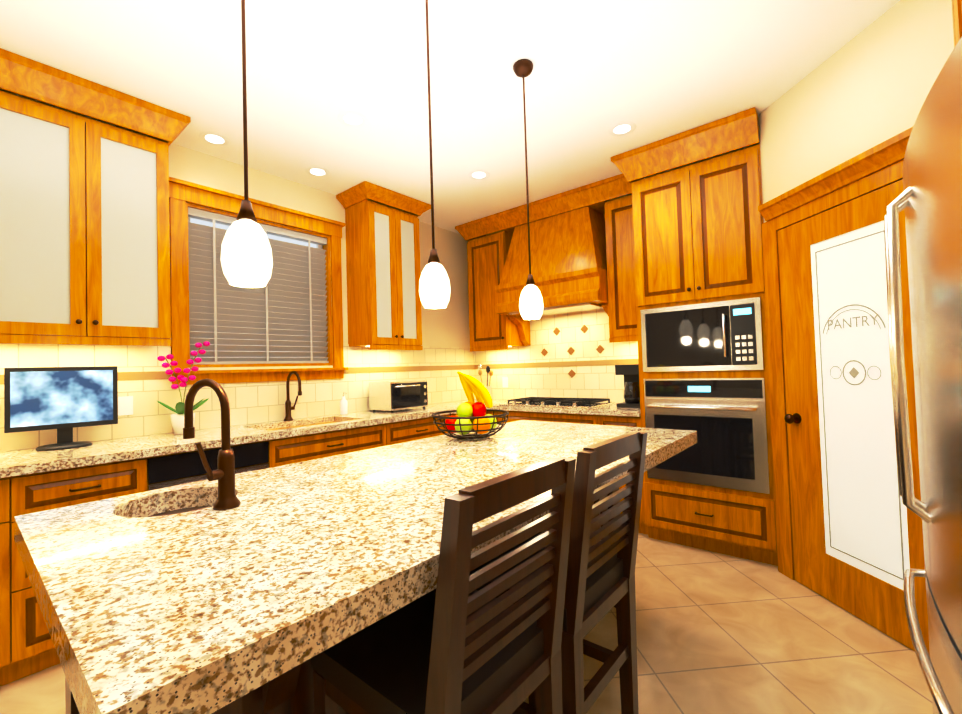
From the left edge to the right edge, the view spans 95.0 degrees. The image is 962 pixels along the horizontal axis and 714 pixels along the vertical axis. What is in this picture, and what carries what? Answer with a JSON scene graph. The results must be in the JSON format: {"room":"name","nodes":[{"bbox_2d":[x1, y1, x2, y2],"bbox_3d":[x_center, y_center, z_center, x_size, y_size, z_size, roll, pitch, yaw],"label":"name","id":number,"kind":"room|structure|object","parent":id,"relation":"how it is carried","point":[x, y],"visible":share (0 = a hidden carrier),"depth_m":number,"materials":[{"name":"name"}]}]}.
{"room":"kitchen","nodes":[
{"label":"kitchen","id":0,"kind":"room"},
{"bbox_2d":[0,89,469,370],"bbox_3d":[-2.361,0.013,2.459,0.140,2.800,7.180,-3,-2,40],"label":"wall","id":1,"kind":"structure","parent":0,"point":[448,326],"depth_m":3.70,"materials":[{"name":"beige paint"}]},
{"bbox_2d":[0,52,3,339],"bbox_3d":[-2.633,-0.745,1.814,0.330,1.297,0.856,-3,-2,40],"label":"upper cabinet","id":2,"kind":"object","parent":1,"relation":"attached to","point":[1,53],"depth_m":2.05,"materials":[{"name":"brown wood"}]},
{"bbox_2d":[0,56,171,343],"bbox_3d":[-2.182,-0.745,2.353,0.330,1.297,0.794,-3,-2,40],"label":"upper cabinet","id":3,"kind":"object","parent":1,"relation":"attached to","point":[84,235],"depth_m":2.25,"materials":[{"name":"brown wood"}]},
{"bbox_2d":[0,343,475,451],"bbox_3d":[-1.755,0.020,3.060,0.014,0.919,5.239,-3,-2,40],"label":"backsplash","id":4,"kind":"structure","parent":1,"relation":"attached to","point":[140,375],"depth_m":3.00,"materials":[{"name":"tile"}]},
{"bbox_2d":[118,396,132,415],"bbox_3d":[-2.107,0.289,2.612,0.005,0.110,0.070,-3,-2,40],"label":"wall outlet","id":5,"kind":"object","parent":4,"relation":"attached to","point":[125,405],"depth_m":2.61,"materials":[{"name":"white paint"}]},
{"bbox_2d":[169,177,347,384],"bbox_3d":[-1.623,-0.480,3.316,0.195,1.325,1.290,-3,-2,40],"label":"window","id":6,"kind":"structure","parent":1,"relation":"in","point":[183,194],"depth_m":3.11,"materials":[{"name":"brown wood"}]},
{"bbox_2d":[188,207,328,364],"bbox_3d":[-1.626,-0.472,3.318,0.058,1.046,1.012,-3,-2,40],"label":"window blind","id":7,"kind":"object","parent":6,"relation":"attached to","point":[290,297],"visible":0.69,"depth_m":3.28,"materials":[{"name":"grey"}]},
{"bbox_2d":[344,184,422,347],"bbox_3d":[-0.860,-0.744,3.929,0.330,1.297,0.560,-3,-2,40],"label":"upper cabinet","id":8,"kind":"object","parent":1,"relation":"attached to","point":[383,244],"depth_m":3.76,"materials":[{"name":"brown wood"}]},
{"bbox_2d":[0,0,899,233],"bbox_3d":[-0.737,-1.524,1.098,4.500,0.100,7.180,-3,-2,40],"label":"ceiling","id":9,"kind":"structure","parent":0,"point":[655,70],"depth_m":2.26,"materials":[{"name":"white paint"}]},
{"bbox_2d":[199,132,229,145],"bbox_3d":[-1.709,-1.395,2.827,0.174,0.004,0.174,-2,-2,13],"label":"recessed light","id":10,"kind":"object","parent":9,"relation":"in","point":[208,137],"depth_m":2.82,"materials":[{"name":"white paint"}]},
{"bbox_2d":[221,0,272,287],"bbox_3d":[-0.634,-0.831,1.177,0.122,1.283,0.122,-3,-2,40],"label":"pendant light","id":11,"kind":"object","parent":9,"relation":"hanging from","point":[246,257],"visible":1,"depth_m":1.13,"materials":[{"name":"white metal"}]},
{"bbox_2d":[305,167,329,176],"bbox_3d":[-1.235,-1.397,3.330,0.174,0.004,0.174,-2,-2,-5],"label":"recessed light","id":12,"kind":"object","parent":9,"relation":"in","point":[313,171],"depth_m":3.32,"materials":[{"name":"white paint"}]},
{"bbox_2d":[419,0,450,308],"bbox_3d":[-0.195,-0.831,1.700,0.122,1.283,0.122,-3,-2,40],"label":"pendant light","id":13,"kind":"object","parent":9,"relation":"hanging from","point":[434,287],"visible":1,"depth_m":1.66,"materials":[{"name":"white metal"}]},
{"bbox_2d":[468,170,489,179],"bbox_3d":[-0.016,-1.430,3.470,0.174,0.004,0.174,-2,-2,13],"label":"recessed light","id":14,"kind":"object","parent":9,"relation":"in","point":[480,175],"depth_m":3.47,"materials":[{"name":"white paint"}]},
{"bbox_2d":[513,59,543,319],"bbox_3d":[0.233,-0.831,2.210,0.122,1.283,0.122,-3,-2,40],"label":"pendant light","id":15,"kind":"object","parent":9,"relation":"hanging from","point":[531,305],"visible":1,"depth_m":2.18,"materials":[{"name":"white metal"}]},
{"bbox_2d":[608,122,635,135],"bbox_3d":[0.916,-1.475,2.858,0.174,0.004,0.174,-3,-2,31],"label":"recessed light","id":16,"kind":"object","parent":9,"relation":"in","point":[623,128],"depth_m":2.85,"materials":[{"name":"white paint"}]},
{"bbox_2d":[0,533,932,713],"bbox_3d":[-0.647,1.373,1.022,4.500,0.100,7.180,-3,-2,40],"label":"floor","id":17,"kind":"structure","parent":0,"point":[718,633],"depth_m":1.92,"materials":[{"name":"tile"}]},
{"bbox_2d":[0,479,15,685],"bbox_3d":[-2.371,0.951,1.808,0.600,0.888,0.571,-3,-2,40],"label":"base cabinet","id":18,"kind":"object","parent":17,"relation":"on","point":[7,486],"depth_m":1.83,"materials":[{"name":"brown wood"}]},
{"bbox_2d":[16,459,151,679],"bbox_3d":[-2.056,0.951,2.183,0.600,0.888,0.531,-3,-2,40],"label":"base cabinet","id":19,"kind":"object","parent":17,"relation":"on","point":[32,480],"depth_m":1.94,"materials":[{"name":"brown wood"}]},
{"bbox_2d":[0,399,511,478],"bbox_3d":[-1.499,0.487,2.844,0.643,0.040,5.237,-3,-2,40],"label":"countertop","id":20,"kind":"structure","parent":19,"relation":"on","point":[30,461],"depth_m":2.42,"materials":[{"name":"beige stone"}]},
{"bbox_2d":[4,366,117,450],"bbox_3d":[-2.199,0.264,2.325,0.218,0.420,0.431,-3,-2,40],"label":"monitor","id":21,"kind":"object","parent":20,"relation":"on","point":[63,401],"visible":1,"depth_m":2.30,"materials":[{"name":"black plastic"}]},
{"bbox_2d":[156,341,209,433],"bbox_3d":[-1.811,0.186,2.724,0.284,0.572,0.297,-3,-2,40],"label":"orchid","id":22,"kind":"object","parent":20,"relation":"on","point":[177,420],"visible":0.92,"depth_m":2.71,"materials":[{"name":"pink plant"}]},
{"bbox_2d":[284,371,301,420],"bbox_3d":[-1.374,0.288,3.282,0.225,0.370,0.113,-3,-2,40],"label":"faucet","id":23,"kind":"object","parent":20,"relation":"on","point":[288,409],"visible":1,"depth_m":3.30,"materials":[{"name":"brown metal"}]},
{"bbox_2d":[340,392,347,414],"bbox_3d":[-1.129,0.384,3.632,0.070,0.183,0.060,-3,-2,40],"label":"soap bottle","id":24,"kind":"object","parent":20,"relation":"on","point":[343,407],"visible":1,"depth_m":3.61,"materials":[{"name":"white plastic"}]},
{"bbox_2d":[369,380,427,411],"bbox_3d":[-0.715,0.343,3.924,0.352,0.255,0.420,-3,-2,40],"label":"toaster oven","id":25,"kind":"object","parent":20,"relation":"on","point":[391,396],"visible":1,"depth_m":3.80,"materials":[{"name":"silver plastic"}]},
{"bbox_2d":[478,364,492,397],"bbox_3d":[0.043,0.269,4.580,0.176,0.391,0.169,-3,-2,40],"label":"utensil crock","id":26,"kind":"object","parent":20,"relation":"on","point":[489,371],"visible":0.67,"depth_m":4.54,"materials":[{"name":"beige wood"}]},
{"bbox_2d":[152,439,283,489],"bbox_3d":[-1.673,0.951,2.640,0.600,0.888,0.661,-3,-2,40],"label":"dishwasher","id":27,"kind":"object","parent":17,"relation":"on","point":[186,467],"depth_m":2.40,"materials":[{"name":"black metal"}]},
{"bbox_2d":[264,419,395,464],"bbox_3d":[-1.198,0.952,3.207,0.600,0.888,0.941,-3,-2,40],"label":"base cabinet","id":28,"kind":"object","parent":17,"relation":"on","point":[300,448],"depth_m":3.04,"materials":[{"name":"brown wood"}]},
{"bbox_2d":[65,468,650,713],"bbox_3d":[-0.092,0.889,1.718,0.946,0.867,2.150,-3,-2,40],"label":"kitchen island","id":29,"kind":"object","parent":17,"relation":"on","point":[293,694],"depth_m":0.99,"materials":[{"name":"wood"}]},
{"bbox_2d":[14,420,696,713],"bbox_3d":[-0.061,0.422,1.679,1.070,0.060,2.300,-3,-2,40],"label":"island countertop","id":30,"kind":"structure","parent":29,"relation":"on","point":[157,601],"depth_m":0.83,"materials":[{"name":"beige stone"}]},
{"bbox_2d":[183,379,240,509],"bbox_3d":[-0.742,0.229,1.196,0.189,0.340,0.109,-3,-2,40],"label":"island faucet","id":31,"kind":"object","parent":30,"relation":"on","point":[223,474],"visible":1,"depth_m":1.17,"materials":[{"name":"brown metal"}]},
{"bbox_2d":[432,371,508,438],"bbox_3d":[-0.054,0.237,2.221,0.392,0.334,0.392,-3,-2,40],"label":"fruit bowl","id":32,"kind":"object","parent":30,"relation":"on","point":[467,418],"visible":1,"depth_m":2.17,"materials":[{"name":"food"}]},
{"bbox_2d":[396,415,447,443],"bbox_3d":[-0.710,0.952,3.789,0.600,0.888,0.822,-3,-2,40],"label":"base cabinet","id":33,"kind":"object","parent":17,"relation":"on","point":[411,429],"depth_m":3.57,"materials":[{"name":"brown wood"}]},
{"bbox_2d":[311,457,575,713],"bbox_3d":[-0.072,0.772,1.009,0.475,1.063,0.410,-3,-2,40],"label":"stool","id":34,"kind":"object","parent":17,"relation":"on","point":[455,641],"visible":0.98,"depth_m":0.90,"materials":[{"name":"brown wood"}]},
{"bbox_2d":[444,411,487,429],"bbox_3d":[-0.147,0.951,4.410,0.664,0.888,1.097,-3,-2,40],"label":"base cabinet","id":35,"kind":"object","parent":17,"relation":"on","point":[452,413],"depth_m":3.87,"materials":[{"name":"brown wood"}]},
{"bbox_2d":[488,411,587,423],"bbox_3d":[0.685,0.916,4.039,1.258,0.888,0.600,-3,-2,40],"label":"base cabinet","id":36,"kind":"object","parent":17,"relation":"on","point":[513,415],"depth_m":3.79,"materials":[{"name":"brown wood"}]},
{"bbox_2d":[484,403,640,418],"bbox_3d":[0.790,0.445,3.922,1.481,0.040,0.642,-3,-2,40],"label":"countertop","id":37,"kind":"structure","parent":36,"relation":"on","point":[611,409],"depth_m":3.56,"materials":[{"name":"beige stone"}]},
{"bbox_2d":[499,397,614,408],"bbox_3d":[0.675,0.408,3.998,0.900,0.044,0.520,-3,-2,40],"label":"cooktop","id":38,"kind":"object","parent":37,"relation":"in","point":[586,403],"visible":1,"depth_m":3.88,"materials":[{"name":"silver metal"}]},
{"bbox_2d":[615,364,639,407],"bbox_3d":[1.252,0.231,3.575,0.221,0.340,0.266,-3,-2,40],"label":"coffee maker","id":39,"kind":"object","parent":37,"relation":"on","point":[630,373],"visible":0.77,"depth_m":3.50,"materials":[{"name":"black plastic"}]},
{"bbox_2d":[469,431,647,713],"bbox_3d":[0.230,0.772,1.369,0.475,1.063,0.410,-3,-2,40],"label":"stool","id":40,"kind":"object","parent":17,"relation":"on","point":[600,581],"visible":0.71,"depth_m":1.24,"materials":[{"name":"brown wood"}]},
{"bbox_2d":[588,415,647,533],"bbox_3d":[1.229,0.887,3.583,0.405,0.888,0.600,-3,-2,40],"label":"base cabinet","id":41,"kind":"object","parent":17,"relation":"on","point":[615,420],"depth_m":3.32,"materials":[{"name":"brown wood"}]},
{"bbox_2d":[611,107,777,565],"bbox_3d":[1.583,-0.087,3.189,0.910,2.793,0.750,-3,-2,40],"label":"oven unit","id":42,"kind":"object","parent":17,"relation":"on","point":[701,311],"visible":1,"depth_m":2.91,"materials":[{"name":"brown wood"}]},
{"bbox_2d":[884,37,961,713],"bbox_3d":[1.335,0.364,0.801,0.835,1.776,0.906,-3,-2,40],"label":"fridge","id":43,"kind":"object","parent":17,"relation":"on","point":[928,199],"visible":1,"depth_m":0.90,"materials":[{"name":"grey metal"}]},
{"bbox_2d":[952,0,961,47],"bbox_3d":[1.338,-0.037,0.744,0.745,2.578,1.055,-3,-2,40],"label":"surround","id":44,"kind":"object","parent":17,"relation":"on","point":[957,16],"depth_m":1.30,"materials":[{"name":"brown wood"}]},
{"bbox_2d":[487,194,631,399],"bbox_3d":[1.630,-0.076,3.720,4.360,2.800,0.120,-3,-2,40],"label":"wall","id":45,"kind":"structure","parent":0,"point":[607,200],"depth_m":4.01,"materials":[{"name":"beige paint"}]},
{"bbox_2d":[464,212,524,347],"bbox_3d":[0.155,-0.756,4.660,0.488,1.297,0.330,-3,-2,40],"label":"upper cabinet","id":46,"kind":"object","parent":45,"relation":"attached to","point":[486,254],"depth_m":4.51,"materials":[{"name":"brown wood"}]},
{"bbox_2d":[495,206,608,345],"bbox_3d":[0.694,-0.712,4.091,1.056,1.147,0.510,-3,-2,40],"label":"range hood","id":47,"kind":"object","parent":45,"relation":"attached to","point":[568,262],"visible":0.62,"depth_m":3.89,"materials":[{"name":"brown wood"}]},
{"bbox_2d":[476,309,638,402],"bbox_3d":[0.738,-0.022,4.380,2.100,0.919,0.014,-3,-2,40],"label":"backsplash","id":48,"kind":"structure","parent":45,"relation":"attached to","point":[573,355],"depth_m":4.31,"materials":[{"name":"tile"}]},
{"bbox_2d":[502,377,507,386],"bbox_3d":[0.263,0.274,4.769,0.070,0.110,0.005,-3,-2,40],"label":"wall outlet","id":49,"kind":"object","parent":48,"relation":"attached to","point":[505,379],"depth_m":4.76,"materials":[{"name":"white paint"}]},
{"bbox_2d":[600,176,643,339],"bbox_3d":[1.287,-0.816,3.712,0.341,1.297,0.330,-3,-2,40],"label":"upper cabinet","id":50,"kind":"object","parent":45,"relation":"attached to","point":[618,213],"depth_m":3.61,"materials":[{"name":"brown wood"}]},
{"bbox_2d":[759,0,953,222],"bbox_3d":[2.163,-0.134,2.163,1.300,2.800,1.580,-3,-2,40],"label":"wall","id":51,"kind":"structure","parent":0,"point":[868,87],"depth_m":2.09,"materials":[{"name":"beige paint"}]},
{"bbox_2d":[758,127,929,655],"bbox_3d":[1.785,0.175,2.105,0.084,2.198,1.153,-2,-2,-5],"label":"pantry door","id":52,"kind":"structure","parent":51,"relation":"in","point":[849,532],"depth_m":2.20,"materials":[{"name":"brown wood"}]},
{"bbox_2d":[828,315,876,329],"bbox_3d":[1.803,-0.168,2.142,0.001,0.049,0.266,-2,-2,-5],"label":"lettering","id":53,"kind":"object","parent":52,"relation":"attached to","point":[850,326],"visible":1,"depth_m":2.15,"materials":[{"name":"grey"}]}
]}

